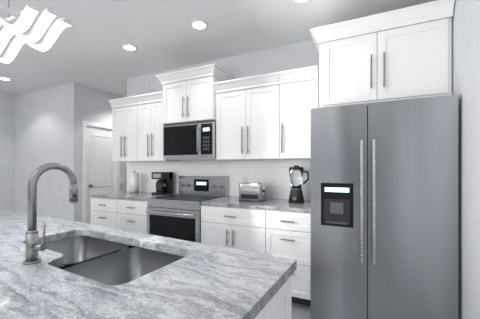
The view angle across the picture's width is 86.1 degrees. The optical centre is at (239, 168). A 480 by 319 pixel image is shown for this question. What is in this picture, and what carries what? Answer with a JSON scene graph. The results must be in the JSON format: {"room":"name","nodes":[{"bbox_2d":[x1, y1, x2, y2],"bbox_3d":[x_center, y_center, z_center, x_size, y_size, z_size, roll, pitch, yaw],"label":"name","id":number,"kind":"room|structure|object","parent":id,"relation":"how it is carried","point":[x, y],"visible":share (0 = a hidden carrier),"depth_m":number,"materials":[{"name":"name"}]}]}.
{"room":"kitchen","nodes":[
{"label":"kitchen","id":0,"kind":"room"},
{"bbox_2d":[0,92,14,210],"bbox_3d":[-5.800,-0.098,2.541,0.120,2.750,6.060,0,0,25],"label":"wall","id":1,"kind":"structure","parent":0,"point":[7,151],"depth_m":5.04,"materials":[{"name":"paint"}]},
{"bbox_2d":[15,82,80,221],"bbox_3d":[-3.635,-0.098,4.805,1.870,2.750,0.120,0,0,25],"label":"wall","id":2,"kind":"structure","parent":0,"point":[47,125],"depth_m":4.64,"materials":[{"name":"paint"}]},
{"bbox_2d":[81,84,126,222],"bbox_3d":[-2.298,-0.098,5.591,0.120,2.750,2.440,0,0,25],"label":"wall","id":3,"kind":"structure","parent":0,"point":[95,106],"depth_m":4.73,"materials":[{"name":"paint"}]},
{"bbox_2d":[87,126,114,223],"bbox_3d":[-2.590,0.255,4.833,0.103,2.028,0.592,0,0,25],"label":"hall door","id":4,"kind":"structure","parent":3,"relation":"in","point":[100,171],"depth_m":4.79,"materials":[{"name":"white paint"}]},
{"bbox_2d":[83,121,119,222],"bbox_3d":[-2.636,0.217,4.854,0.136,2.120,0.760,0,0,25],"label":"door frame","id":5,"kind":"structure","parent":3,"relation":"attached to","point":[95,125],"depth_m":4.54,"materials":[{"name":"white wood"}]},
{"bbox_2d":[0,0,435,96],"bbox_3d":[-2.115,-1.523,2.156,7.116,0.100,8.740,0,0,25],"label":"ceiling","id":6,"kind":"structure","parent":0,"point":[86,48],"depth_m":2.80,"materials":[{"name":"white paint"}]},
{"bbox_2d":[0,76,11,80],"bbox_3d":[-3.826,-1.466,4.176,0.170,0.013,0.170,0,0,25],"label":"recessed light","id":7,"kind":"object","parent":6,"relation":"in","point":[5,78],"visible":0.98,"depth_m":4.16,"materials":[{"name":"white"}]},
{"bbox_2d":[0,0,72,62],"bbox_3d":[-1.246,-0.987,1.205,1.229,0.972,0.170,0,0,25],"label":"pendant light","id":8,"kind":"object","parent":6,"relation":"hanging from","point":[17,24],"visible":1,"depth_m":1.00,"materials":[{"name":"white"}]},
{"bbox_2d":[122,44,136,50],"bbox_3d":[-1.335,-1.466,3.104,0.170,0.013,0.170,0,0,25],"label":"recessed light","id":9,"kind":"object","parent":6,"relation":"in","point":[129,47],"visible":0.96,"depth_m":3.09,"materials":[{"name":"white"}]},
{"bbox_2d":[191,19,207,29],"bbox_3d":[-0.416,-1.466,2.616,0.170,0.013,0.170,0,0,25],"label":"recessed light","id":10,"kind":"object","parent":6,"relation":"in","point":[198,24],"visible":0.96,"depth_m":2.60,"materials":[{"name":"white"}]},
{"bbox_2d":[293,0,308,2],"bbox_3d":[0.529,-1.466,2.182,0.170,0.013,0.170,0,0,25],"label":"recessed light","id":11,"kind":"object","parent":6,"relation":"in","point":[300,1],"visible":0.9,"depth_m":2.24,"materials":[{"name":"white"}]},
{"bbox_2d":[127,40,318,96],"bbox_3d":[0.075,-0.098,3.347,4.166,2.750,0.120,0,0,25],"label":"wall","id":12,"kind":"structure","parent":0,"point":[303,54],"depth_m":3.22,"materials":[{"name":"paint"}]},
{"bbox_2d":[108,96,144,161],"bbox_3d":[-1.620,-0.560,3.849,0.510,0.905,0.394,0,0,25],"label":"upper cabinet","id":13,"kind":"object","parent":12,"relation":"attached to","point":[124,129],"visible":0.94,"depth_m":3.71,"materials":[{"name":"white wood"}]},
{"bbox_2d":[134,91,180,161],"bbox_3d":[-1.157,-0.560,3.631,0.508,0.905,0.394,0,0,25],"label":"upper cabinet","id":14,"kind":"object","parent":12,"relation":"attached to","point":[150,127],"visible":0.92,"depth_m":3.51,"materials":[{"name":"white wood"}]},
{"bbox_2d":[155,63,232,123],"bbox_3d":[-0.593,-0.896,3.332,0.890,0.623,0.454,0,0,25],"label":"upper cabinet","id":15,"kind":"object","parent":12,"relation":"attached to","point":[189,94],"visible":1,"depth_m":3.16,"materials":[{"name":"white wood"}]},
{"bbox_2d":[163,120,215,159],"bbox_3d":[-0.589,-0.352,3.340,0.758,0.458,0.437,0,0,25],"label":"microwave","id":16,"kind":"object","parent":15,"relation":"attached to","point":[195,140],"visible":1,"depth_m":3.17,"materials":[{"name":"silver metal"}]},
{"bbox_2d":[127,159,310,199],"bbox_3d":[-0.454,0.127,3.526,3.055,0.500,0.006,0,0,25],"label":"tile backsplash","id":17,"kind":"structure","parent":12,"relation":"attached to","point":[273,176],"depth_m":3.34,"materials":[{"name":"white tile"}]},
{"bbox_2d":[242,175,246,182],"bbox_3d":[0.060,0.142,3.276,0.070,0.116,0.008,0,0,25],"label":"electrical outlet","id":18,"kind":"object","parent":17,"relation":"attached to","point":[244,178],"visible":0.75,"depth_m":3.27,"materials":[{"name":"white plastic"}]},
{"bbox_2d":[213,72,284,160],"bbox_3d":[0.121,-0.560,3.030,0.781,0.905,0.394,0,0,25],"label":"upper cabinet","id":19,"kind":"object","parent":12,"relation":"attached to","point":[247,118],"visible":0.96,"depth_m":2.89,"materials":[{"name":"white wood"}]},
{"bbox_2d":[278,66,318,159],"bbox_3d":[0.658,-0.560,2.777,0.400,0.905,0.394,0,0,25],"label":"upper cabinet","id":20,"kind":"object","parent":12,"relation":"attached to","point":[299,94],"visible":0.85,"depth_m":2.66,"materials":[{"name":"white wood"}]},
{"bbox_2d":[310,0,454,107],"bbox_3d":[1.210,-0.866,2.335,0.994,0.685,0.723,0,0,25],"label":"upper cabinet","id":21,"kind":"object","parent":12,"relation":"attached to","point":[401,54],"visible":0.96,"depth_m":2.02,"materials":[{"name":"white wood"}]},
{"bbox_2d":[292,303,310,318],"bbox_3d":[-2.115,1.327,2.156,7.116,0.100,8.740,0,0,25],"label":"floor","id":22,"kind":"structure","parent":0,"point":[299,311],"depth_m":2.30,"materials":[{"name":"tile"}]},
{"bbox_2d":[91,197,118,227],"bbox_3d":[-1.703,0.835,3.727,0.524,0.885,0.686,0,0,25],"label":"base cabinet","id":23,"kind":"object","parent":22,"relation":"on","point":[103,211],"visible":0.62,"depth_m":3.44,"materials":[{"name":"white wood"}]},
{"bbox_2d":[90,191,178,200],"bbox_3d":[-1.463,0.373,3.631,1.061,0.037,0.655,0,0,25],"label":"countertop","id":24,"kind":"structure","parent":23,"relation":"on","point":[127,195],"depth_m":3.43,"materials":[{"name":"stone"}]},
{"bbox_2d":[129,171,139,192],"bbox_3d":[-1.577,0.190,3.836,0.150,0.330,0.150,0,0,25],"label":"paper towel","id":25,"kind":"object","parent":24,"relation":"on","point":[134,182],"visible":1,"depth_m":3.78,"materials":[{"name":"white paper"}]},
{"bbox_2d":[152,172,172,194],"bbox_3d":[-1.088,0.200,3.606,0.190,0.310,0.222,0,0,25],"label":"coffee maker","id":26,"kind":"object","parent":24,"relation":"on","point":[164,184],"visible":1,"depth_m":3.54,"materials":[{"name":"black plastic"}]},
{"bbox_2d":[117,199,148,233],"bbox_3d":[-1.226,0.835,3.502,0.524,0.885,0.686,0,0,25],"label":"base cabinet","id":27,"kind":"object","parent":22,"relation":"on","point":[131,215],"visible":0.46,"depth_m":3.22,"materials":[{"name":"white wood"}]},
{"bbox_2d":[146,176,227,242],"bbox_3d":[-0.654,0.687,3.203,0.758,1.180,0.731,0,0,25],"label":"range","id":28,"kind":"object","parent":22,"relation":"on","point":[176,216],"visible":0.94,"depth_m":3.00,"materials":[{"name":"grey metal"}]},
{"bbox_2d":[201,205,265,253],"bbox_3d":[0.040,0.835,2.906,0.739,0.885,0.686,0,0,25],"label":"base cabinet","id":29,"kind":"object","parent":22,"relation":"on","point":[244,229],"visible":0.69,"depth_m":2.61,"materials":[{"name":"white wood"}]},
{"bbox_2d":[201,196,310,212],"bbox_3d":[0.248,0.373,2.826,1.184,0.037,0.655,0,0,25],"label":"countertop","id":30,"kind":"structure","parent":29,"relation":"on","point":[277,204],"depth_m":2.64,"materials":[{"name":"stone"}]},
{"bbox_2d":[239,183,265,201],"bbox_3d":[0.143,0.257,2.871,0.285,0.197,0.173,0,0,25],"label":"toaster","id":31,"kind":"object","parent":30,"relation":"on","point":[252,192],"visible":1,"depth_m":2.80,"materials":[{"name":"silver metal"}]},
{"bbox_2d":[288,165,308,202],"bbox_3d":[0.620,0.159,2.715,0.219,0.392,0.170,0,0,25],"label":"blender","id":32,"kind":"object","parent":30,"relation":"on","point":[296,178],"visible":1,"depth_m":2.67,"materials":[{"name":"grey plastic"}]},
{"bbox_2d":[252,267,296,318],"bbox_3d":[-1.248,0.834,1.361,2.900,0.885,0.764,0,0,29],"label":"kitchen island","id":33,"kind":"object","parent":22,"relation":"on","point":[279,305],"depth_m":0.87,"materials":[{"name":"white wood"}]},
{"bbox_2d":[0,208,295,318],"bbox_3d":[-1.325,0.373,1.253,2.950,0.037,1.060,0,0,29],"label":"island countertop","id":34,"kind":"structure","parent":33,"relation":"on","point":[214,282],"depth_m":0.78,"materials":[{"name":"grey stone"}]},
{"bbox_2d":[20,163,81,266],"bbox_3d":[-0.735,0.164,1.032,0.114,0.380,0.205,0,0,29],"label":"faucet","id":35,"kind":"object","parent":34,"relation":"on","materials":[{"name":"silver metal"}]},
{"bbox_2d":[0,231,191,286],"bbox_3d":[-0.656,0.491,1.147,0.945,0.223,0.470,0,0,29],"label":"sink","id":36,"kind":"object","parent":34,"relation":"in","point":[104,259],"depth_m":1.25,"materials":[{"name":"silver metal"}]},
{"bbox_2d":[266,210,310,306],"bbox_3d":[0.577,0.835,2.654,0.442,0.885,0.686,0,0,25],"label":"base cabinet","id":37,"kind":"object","parent":22,"relation":"on","point":[288,234],"visible":0.56,"depth_m":2.36,"materials":[{"name":"white wood"}]},
{"bbox_2d":[311,94,457,318],"bbox_3d":[1.169,0.391,2.239,0.958,1.772,0.873,0,0,25],"label":"refrigerator","id":38,"kind":"object","parent":22,"relation":"on","point":[384,209],"visible":1,"depth_m":1.87,"materials":[{"name":"grey metal"}]},
{"bbox_2d":[452,0,479,318],"bbox_3d":[0.560,-0.098,-0.374,0.120,2.750,6.200,0,0,25],"label":"wall","id":39,"kind":"structure","parent":0,"point":[466,52],"depth_m":1.60,"materials":[{"name":"paint"}]}
]}

